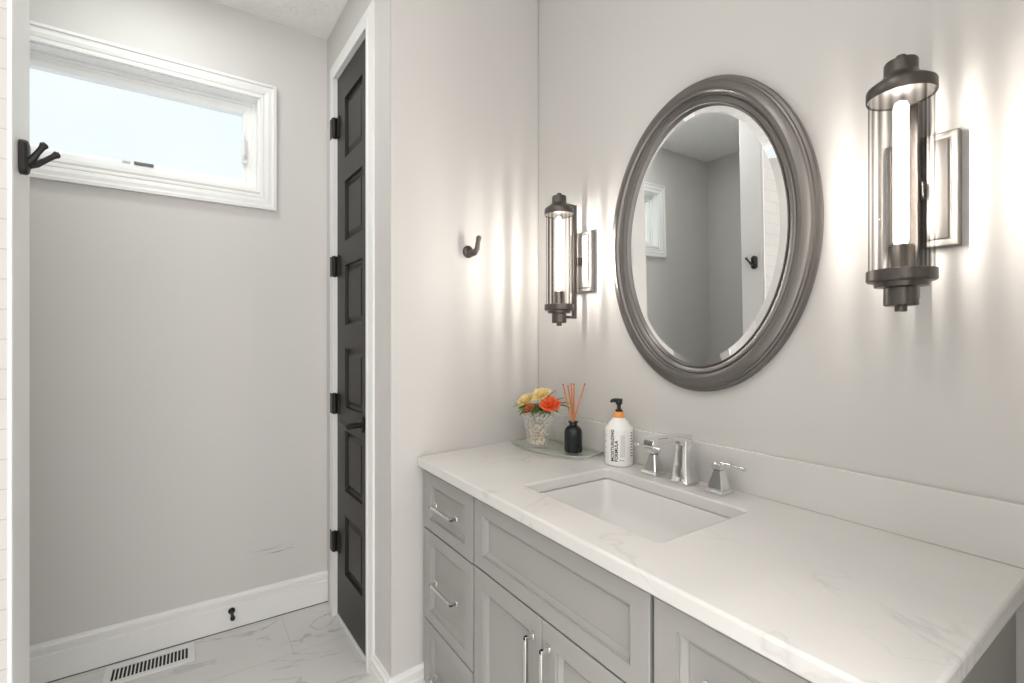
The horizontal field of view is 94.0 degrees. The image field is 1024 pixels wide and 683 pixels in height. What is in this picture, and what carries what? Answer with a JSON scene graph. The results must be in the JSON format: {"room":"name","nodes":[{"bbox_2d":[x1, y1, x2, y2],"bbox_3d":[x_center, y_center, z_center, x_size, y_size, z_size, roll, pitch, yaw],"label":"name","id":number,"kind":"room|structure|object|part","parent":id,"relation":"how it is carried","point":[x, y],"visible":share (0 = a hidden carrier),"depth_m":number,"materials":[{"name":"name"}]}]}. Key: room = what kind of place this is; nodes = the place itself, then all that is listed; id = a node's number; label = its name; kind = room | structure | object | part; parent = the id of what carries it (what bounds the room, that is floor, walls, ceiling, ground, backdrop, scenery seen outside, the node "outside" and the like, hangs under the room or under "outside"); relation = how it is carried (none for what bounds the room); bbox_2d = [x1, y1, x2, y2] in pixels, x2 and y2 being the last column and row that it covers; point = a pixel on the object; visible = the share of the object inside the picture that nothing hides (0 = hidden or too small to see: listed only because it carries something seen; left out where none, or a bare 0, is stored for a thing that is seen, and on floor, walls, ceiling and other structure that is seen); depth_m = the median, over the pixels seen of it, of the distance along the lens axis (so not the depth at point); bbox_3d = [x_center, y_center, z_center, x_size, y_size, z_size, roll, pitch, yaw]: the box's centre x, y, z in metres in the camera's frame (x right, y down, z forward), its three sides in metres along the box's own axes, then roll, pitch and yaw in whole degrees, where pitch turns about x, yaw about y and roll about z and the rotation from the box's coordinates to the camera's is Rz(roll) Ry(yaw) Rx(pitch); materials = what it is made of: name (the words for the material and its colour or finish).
{"room":"bathroom","nodes":[
{"label":"bathroom","id":0,"kind":"room"},
{"bbox_2d":[0,0,29,682],"bbox_3d":[-1.534,-0.106,0.845,0.950,2.745,0.143,0,0,-34],"label":"door frame","id":1,"kind":"structure","parent":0,"point":[14,14],"depth_m":1.05,"materials":[{"name":"white wood"}]},
{"bbox_3d":[-1.107,-0.106,1.053,0.008,2.745,0.011,0,0,-34],"label":"edge trim","id":2,"kind":"part","parent":1,"relation":"part of","materials":[{"name":"white wood"}]},
{"bbox_2d":[18,139,60,174],"bbox_3d":[-1.106,-0.426,1.119,0.065,0.080,0.056,0,0,-34],"label":"robe hook","id":3,"kind":"object","parent":1,"relation":"attached to","point":[27,161],"visible":1,"depth_m":1.10,"materials":[{"name":"black metal"}]},
{"bbox_3d":[-1.126,-0.426,1.104,0.016,0.080,0.036,0,0,-34],"label":"plate","id":4,"kind":"part","parent":3,"relation":"part of","materials":[{"name":"black metal"}]},
{"bbox_2d":[30,0,326,644],"bbox_3d":[-1.393,-0.106,2.088,2.775,2.745,0.130,0,0,-34],"label":"wall","id":5,"kind":"structure","parent":0,"point":[178,347],"depth_m":2.01,"materials":[{"name":"paint"}]},
{"bbox_2d":[30,20,276,211],"bbox_3d":[-1.533,-0.886,1.979,0.988,0.569,0.154,0,0,-34],"label":"window","id":6,"kind":"structure","parent":5,"relation":"attached to","point":[54,50],"depth_m":1.99,"materials":[{"name":"white wood"}]},
{"bbox_3d":[-1.545,-0.894,1.996,0.832,0.404,0.053,0,0,-34],"label":"sash","id":7,"kind":"part","parent":6,"relation":"part of","materials":[{"name":"white plastic"}]},
{"bbox_3d":[-1.216,-0.879,2.166,0.016,0.103,0.030,0,0,-26],"label":"lock lever","id":8,"kind":"part","parent":6,"relation":"part of","materials":[{"name":"white plastic"}]},
{"bbox_2d":[30,570,327,682],"bbox_3d":[-1.660,1.192,1.820,1.831,0.149,0.016,0,0,-34],"label":"baseboard","id":9,"kind":"structure","parent":5,"relation":"attached to","point":[75,654],"depth_m":1.97,"materials":[{"name":"white wood"}]},
{"bbox_2d":[228,607,234,620],"bbox_3d":[-1.212,1.184,2.068,0.027,0.027,0.075,0,0,-34],"label":"door stop","id":10,"kind":"object","parent":9,"relation":"attached to","point":[231,611],"visible":1,"depth_m":2.08,"materials":[{"name":"black metal"}]},
{"bbox_2d":[50,602,373,682],"bbox_3d":[-0.436,1.317,0.668,2.775,0.100,3.495,0,0,-34],"label":"floor","id":11,"kind":"structure","parent":0,"point":[310,644],"depth_m":1.91,"materials":[{"name":"stone"}]},
{"bbox_2d":[102,642,194,682],"bbox_3d":[-1.415,1.264,1.870,0.287,0.006,0.135,0,0,-34],"label":"floor vent","id":12,"kind":"object","parent":11,"relation":"in","point":[163,660],"visible":1,"depth_m":1.86,"materials":[{"name":"metal"}]},
{"bbox_2d":[424,470,1015,682],"bbox_3d":[0.299,0.864,1.313,0.601,0.806,1.415,0,0,-34],"label":"vanity cabinet","id":13,"kind":"object","parent":11,"relation":"on","point":[505,602],"visible":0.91,"depth_m":1.15,"materials":[{"name":"grey paint"}]},
{"bbox_3d":[-0.230,1.163,1.586,0.027,0.016,0.168,0,0,-34],"label":"handle","id":14,"kind":"part","parent":13,"relation":"part of","materials":[{"name":"silver metal"}]},
{"bbox_3d":[-0.230,0.839,1.586,0.027,0.016,0.168,0,0,-34],"label":"handle","id":15,"kind":"part","parent":13,"relation":"part of","materials":[{"name":"silver metal"}]},
{"bbox_3d":[-0.230,0.569,1.586,0.027,0.016,0.168,0,0,-34],"label":"handle","id":16,"kind":"part","parent":13,"relation":"part of","materials":[{"name":"silver metal"}]},
{"bbox_3d":[-0.213,1.122,1.601,0.020,0.230,0.364,0,0,-34],"label":"drawer","id":17,"kind":"part","parent":13,"relation":"part of","materials":[{"name":"grey paint"}]},
{"bbox_3d":[-0.213,0.840,1.601,0.020,0.322,0.364,0,0,-34],"label":"drawer","id":18,"kind":"part","parent":13,"relation":"part of","materials":[{"name":"grey paint"}]},
{"bbox_3d":[-0.213,0.571,1.601,0.020,0.203,0.364,0,0,-34],"label":"drawer","id":19,"kind":"part","parent":13,"relation":"part of","materials":[{"name":"grey paint"}]},
{"bbox_3d":[-0.013,0.956,1.305,0.020,0.562,0.331,0,0,-34],"label":"door","id":20,"kind":"part","parent":13,"relation":"part of","materials":[{"name":"grey paint"}]},
{"bbox_3d":[0.041,0.812,1.182,0.027,0.176,0.016,0,0,-34],"label":"handle","id":21,"kind":"part","parent":13,"relation":"part of","materials":[{"name":"silver metal"}]},
{"bbox_3d":[0.077,0.812,1.129,0.027,0.176,0.016,0,0,-34],"label":"handle","id":22,"kind":"part","parent":13,"relation":"part of","materials":[{"name":"silver metal"}]},
{"bbox_3d":[0.172,0.956,1.029,0.020,0.562,0.327,0,0,-34],"label":"door","id":23,"kind":"part","parent":13,"relation":"part of","materials":[{"name":"grey paint"}]},
{"bbox_2d":[417,412,1023,682],"bbox_3d":[0.291,0.381,1.344,0.611,0.152,1.520,0,0,-34],"label":"countertop","id":24,"kind":"structure","parent":13,"relation":"on","point":[828,574],"depth_m":0.93,"materials":[{"name":"stone"}]},
{"bbox_2d":[511,436,603,457],"bbox_3d":[0.159,0.416,1.865,0.206,0.012,0.400,0,0,-34],"label":"glass tray","id":25,"kind":"object","parent":24,"relation":"on","point":[512,441],"visible":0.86,"depth_m":1.79,"materials":[{"name":"clear glass"}]},
{"bbox_2d":[564,420,581,452],"bbox_3d":[0.229,0.354,1.784,0.066,0.114,0.066,0,0,-34],"label":"reed diffuser","id":26,"kind":"object","parent":25,"relation":"on","point":[573,432],"visible":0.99,"depth_m":1.76,"materials":[{"name":"black glass"}]},
{"bbox_2d":[562,384,572,421],"bbox_3d":[0.210,0.234,1.804,0.006,0.147,0.064,0,0,-32],"label":"reed","id":27,"kind":"object","parent":26,"relation":"on","point":[562,384],"visible":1,"depth_m":1.80,"materials":[{"name":"brown wood"}]},
{"bbox_2d":[567,385,571,413],"bbox_3d":[0.223,0.238,1.810,0.006,0.140,0.052,0,0,-21],"label":"reed","id":28,"kind":"object","parent":26,"relation":"attached to","point":[567,385],"visible":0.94,"depth_m":1.81,"materials":[{"name":"brown wood"}]},
{"bbox_2d":[570,383,573,419],"bbox_3d":[0.226,0.231,1.786,0.015,0.151,0.006,0,0,32],"label":"reed","id":29,"kind":"object","parent":26,"relation":"in","point":[570,383],"visible":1,"depth_m":1.78,"materials":[{"name":"brown wood"}]},
{"bbox_2d":[573,383,574,421],"bbox_3d":[0.233,0.232,1.794,0.006,0.149,0.012,0,0,11],"label":"reed","id":30,"kind":"object","parent":26,"relation":"in","point":[573,383],"visible":0.88,"depth_m":1.79,"materials":[{"name":"brown wood"}]},
{"bbox_2d":[573,383,584,421],"bbox_3d":[0.247,0.230,1.765,0.059,0.155,0.006,0,0,42],"label":"reed","id":31,"kind":"object","parent":26,"relation":"attached to","point":[584,383],"visible":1,"depth_m":1.76,"materials":[{"name":"brown wood"}]},
{"bbox_3d":[0.101,0.345,1.891,0.136,0.131,0.134,0,0,-34],"label":"crystal vase","id":32,"kind":"object","parent":25,"relation":"on","visible":0},
{"bbox_2d":[517,393,534,422],"bbox_3d":[0.059,0.263,1.890,0.080,0.120,0.091,0,0,6],"label":"flower","id":33,"kind":"object","parent":32,"relation":"in","point":[525,399],"visible":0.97,"depth_m":1.87,"materials":[{"name":"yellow plant"}]},
{"bbox_2d":[524,403,535,423],"bbox_3d":[0.068,0.280,1.850,0.044,0.087,0.068,0,0,9],"label":"flower","id":34,"kind":"object","parent":32,"relation":"in","point":[529,406],"visible":1,"depth_m":1.83,"materials":[{"name":"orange plant"}]},
{"bbox_2d":[529,422,546,444],"bbox_3d":[0.099,0.364,1.891,0.067,0.087,0.067,0,0,-34],"label":"filling","id":35,"kind":"object","parent":32,"relation":"in","point":[536,427],"visible":0.99,"depth_m":1.88,"materials":[{"name":"beige stone"}]},
{"bbox_2d":[531,387,551,423],"bbox_3d":[0.114,0.250,1.837,0.077,0.147,0.078,0,0,22],"label":"flower","id":36,"kind":"object","parent":32,"relation":"in","point":[538,394],"visible":1,"depth_m":1.82,"materials":[{"name":"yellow plant"}]},
{"bbox_2d":[513,390,571,415],"bbox_3d":[0.117,0.237,1.873,0.194,0.094,0.242,0,0,-11],"label":"leaves","id":37,"kind":"object","parent":32,"relation":"in","point":[536,409],"visible":0.51,"depth_m":1.84,"materials":[{"name":"green plant"}]},
{"bbox_2d":[539,396,561,424],"bbox_3d":[0.144,0.264,1.793,0.085,0.121,0.130,0,0,7],"label":"flower","id":38,"kind":"object","parent":32,"relation":"in","point":[551,403],"visible":1,"depth_m":1.76,"materials":[{"name":"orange plant"}]},
{"bbox_2d":[605,398,632,466],"bbox_3d":[0.369,0.309,1.647,0.095,0.226,0.095,0,0,-34],"label":"lotion bottle","id":39,"kind":"object","parent":24,"relation":"on","point":[618,432],"visible":1,"depth_m":1.61,"materials":[{"name":"white plastic"}]},
{"bbox_2d":[541,479,729,542],"bbox_3d":[0.311,0.527,1.296,0.366,0.139,0.509,0,0,-34],"label":"undermount sink","id":40,"kind":"object","parent":24,"relation":"in","point":[653,517],"visible":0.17,"depth_m":1.46,"materials":[{"name":"white ceramic"}]},
{"bbox_2d":[634,433,746,496],"bbox_3d":[0.462,0.348,1.392,0.193,0.148,0.381,0,0,-34],"label":"faucet","id":41,"kind":"object","parent":24,"relation":"on","point":[684,471],"visible":1,"depth_m":1.40,"materials":[{"name":"silver metal"}]},
{"bbox_3d":[0.435,0.347,1.549,0.029,0.026,0.092,0,0,-34],"label":"lever","id":42,"kind":"part","parent":41,"relation":"part of","materials":[{"name":"silver metal"}]},
{"bbox_3d":[0.453,0.391,1.523,0.058,0.063,0.058,0,0,-34],"label":"handle","id":43,"kind":"part","parent":41,"relation":"part of","materials":[{"name":"silver metal"}]},
{"bbox_3d":[0.462,0.348,1.392,0.193,0.148,0.062,0,0,-34],"label":"spout","id":44,"kind":"part","parent":41,"relation":"part of","materials":[{"name":"silver metal"}]},
{"bbox_3d":[0.579,0.391,1.335,0.058,0.063,0.058,0,0,-34],"label":"handle","id":45,"kind":"part","parent":41,"relation":"part of","materials":[{"name":"silver metal"}]},
{"bbox_3d":[0.597,0.347,1.309,0.029,0.026,0.092,0,0,-34],"label":"lever","id":46,"kind":"part","parent":41,"relation":"part of","materials":[{"name":"silver metal"}]},
{"bbox_3d":[0.373,0.571,0.732,0.020,0.203,0.370,0,0,-34],"label":"drawer","id":47,"kind":"part","parent":13,"relation":"part of","materials":[{"name":"grey paint"}]},
{"bbox_2d":[211,0,347,38],"bbox_3d":[-0.436,-1.606,0.668,2.775,0.255,3.495,0,0,-34],"label":"ceiling","id":48,"kind":"structure","parent":0,"point":[318,18],"depth_m":2.14,"materials":[{"name":"white paint"}]},
{"bbox_2d":[391,0,537,676],"bbox_3d":[-0.177,-0.183,1.951,0.730,2.900,0.099,0,0,-41],"label":"wall","id":49,"kind":"structure","parent":0,"point":[464,73],"depth_m":1.85,"materials":[{"name":"paint"}]},
{"bbox_2d":[327,0,390,676],"bbox_3d":[-0.627,-0.106,2.038,0.098,2.745,0.813,0,0,-36],"label":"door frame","id":50,"kind":"structure","parent":49,"relation":"in","point":[354,10],"depth_m":1.77,"materials":[{"name":"paint"}]},
{"bbox_2d":[330,0,374,674],"bbox_3d":[-0.680,-0.011,2.046,0.158,2.556,0.576,0,0,-36],"label":"door","id":51,"kind":"structure","parent":50,"relation":"attached to","point":[352,74],"depth_m":2.04,"materials":[{"name":"wood"}]},
{"bbox_3d":[-0.663,0.336,1.942,0.064,0.025,0.126,0,0,-36],"label":"lever","id":52,"kind":"part","parent":51,"relation":"part of","materials":[{"name":"black metal"}]},
{"bbox_2d":[371,654,390,682],"bbox_3d":[-0.480,1.224,1.739,0.016,0.086,0.158,0,0,-36],"label":"baseboard","id":53,"kind":"structure","parent":50,"relation":"attached to","point":[379,674],"depth_m":1.75,"materials":[{"name":"white wood"}]},
{"bbox_2d":[387,662,425,682],"bbox_3d":[-0.360,1.225,1.728,0.189,0.083,0.016,0,0,-40],"label":"baseboard","id":54,"kind":"structure","parent":49,"relation":"attached to","point":[415,674],"depth_m":1.72,"materials":[{"name":"white wood"}]},
{"bbox_2d":[463,235,481,257],"bbox_3d":[-0.154,-0.373,1.871,0.051,0.084,0.063,0,0,-41],"label":"robe hook","id":55,"kind":"object","parent":49,"relation":"attached to","point":[468,251],"visible":1,"depth_m":1.87,"materials":[{"name":"brown metal"}]},
{"bbox_3d":[-0.171,-0.355,1.889,0.049,0.049,0.014,0,0,-40],"label":"plate","id":56,"kind":"part","parent":55,"relation":"part of","materials":[{"name":"brown metal"}]},
{"bbox_2d":[538,0,1023,682],"bbox_3d":[0.877,-0.183,1.112,0.100,2.900,2.764,0,0,-34],"label":"wall","id":57,"kind":"structure","parent":0,"point":[931,393],"depth_m":1.15,"materials":[{"name":"paint"}]},
{"bbox_2d":[544,193,594,325],"bbox_3d":[0.211,-0.313,1.845,0.186,0.507,0.123,0,0,-34],"label":"wall sconce","id":58,"kind":"object","parent":57,"relation":"attached to","point":[581,245],"visible":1,"depth_m":1.84,"materials":[{"name":"grey metal"}]},
{"bbox_3d":[0.180,-0.335,1.825,0.025,0.285,0.025,0,0,-34],"label":"bulb","id":59,"kind":"part","parent":58,"relation":"part of","materials":[{"name":"white glass"}]},
{"bbox_3d":[0.180,-0.314,1.825,0.105,0.344,0.103,0,0,-34],"label":"lamp shade","id":60,"kind":"part","parent":58,"relation":"part of","materials":[{"name":"clear glass"}]},
{"bbox_2d":[554,291,564,302],"bbox_3d":[0.180,-0.167,1.825,0.043,0.050,0.043,0,0,-34],"label":"socket","id":61,"kind":"object","parent":58,"relation":"attached to","point":[557,294],"depth_m":1.81,"materials":[{"name":"grey metal"}]},
{"bbox_3d":[0.278,-0.312,1.891,0.024,0.234,0.123,0,0,-34],"label":"plate","id":62,"kind":"part","parent":58,"relation":"part of","materials":[{"name":"grey metal"}]},
{"bbox_2d":[612,74,823,391],"bbox_3d":[0.554,-0.315,1.445,0.037,0.934,0.691,-1,1,-35],"label":"oval mirror","id":63,"kind":"object","parent":57,"relation":"attached to","point":[717,234],"visible":1,"depth_m":1.39,"materials":[{"name":"grey mirror"}]},
{"bbox_3d":[0.563,-0.315,1.451,0.007,0.777,0.534,-1,1,-35],"label":"glass","id":64,"kind":"part","parent":63,"relation":"part of","materials":[{"name":"mirror"}]},
{"bbox_2d":[536,412,1023,568],"bbox_3d":[0.538,0.364,1.510,0.016,0.117,1.519,0,0,-34],"label":"backsplash","id":65,"kind":"structure","parent":57,"relation":"attached to","point":[981,526],"depth_m":1.10,"materials":[{"name":"stone"}]},
{"bbox_2d":[865,54,961,311],"bbox_3d":[0.802,-0.313,0.968,0.186,0.507,0.123,0,0,-34],"label":"wall sconce","id":66,"kind":"object","parent":57,"relation":"attached to","point":[923,173],"visible":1,"depth_m":0.95,"materials":[{"name":"grey metal"}]},
{"bbox_2d":[887,243,914,267],"bbox_3d":[0.771,-0.167,0.947,0.043,0.050,0.043,0,0,-34],"label":"socket","id":67,"kind":"object","parent":66,"relation":"attached to","point":[896,248],"depth_m":0.93,"materials":[{"name":"grey metal"}]},
{"bbox_3d":[0.771,-0.335,0.947,0.025,0.285,0.025,0,0,-34],"label":"bulb","id":68,"kind":"part","parent":66,"relation":"part of","materials":[{"name":"white glass"}]},
{"bbox_3d":[0.771,-0.314,0.947,0.103,0.344,0.104,0,0,-34],"label":"lamp shade","id":69,"kind":"part","parent":66,"relation":"part of","materials":[{"name":"clear glass"}]},
{"bbox_3d":[0.869,-0.312,1.013,0.024,0.234,0.123,0,0,-34],"label":"plate","id":70,"kind":"part","parent":66,"relation":"part of","materials":[{"name":"grey metal"}]}
]}

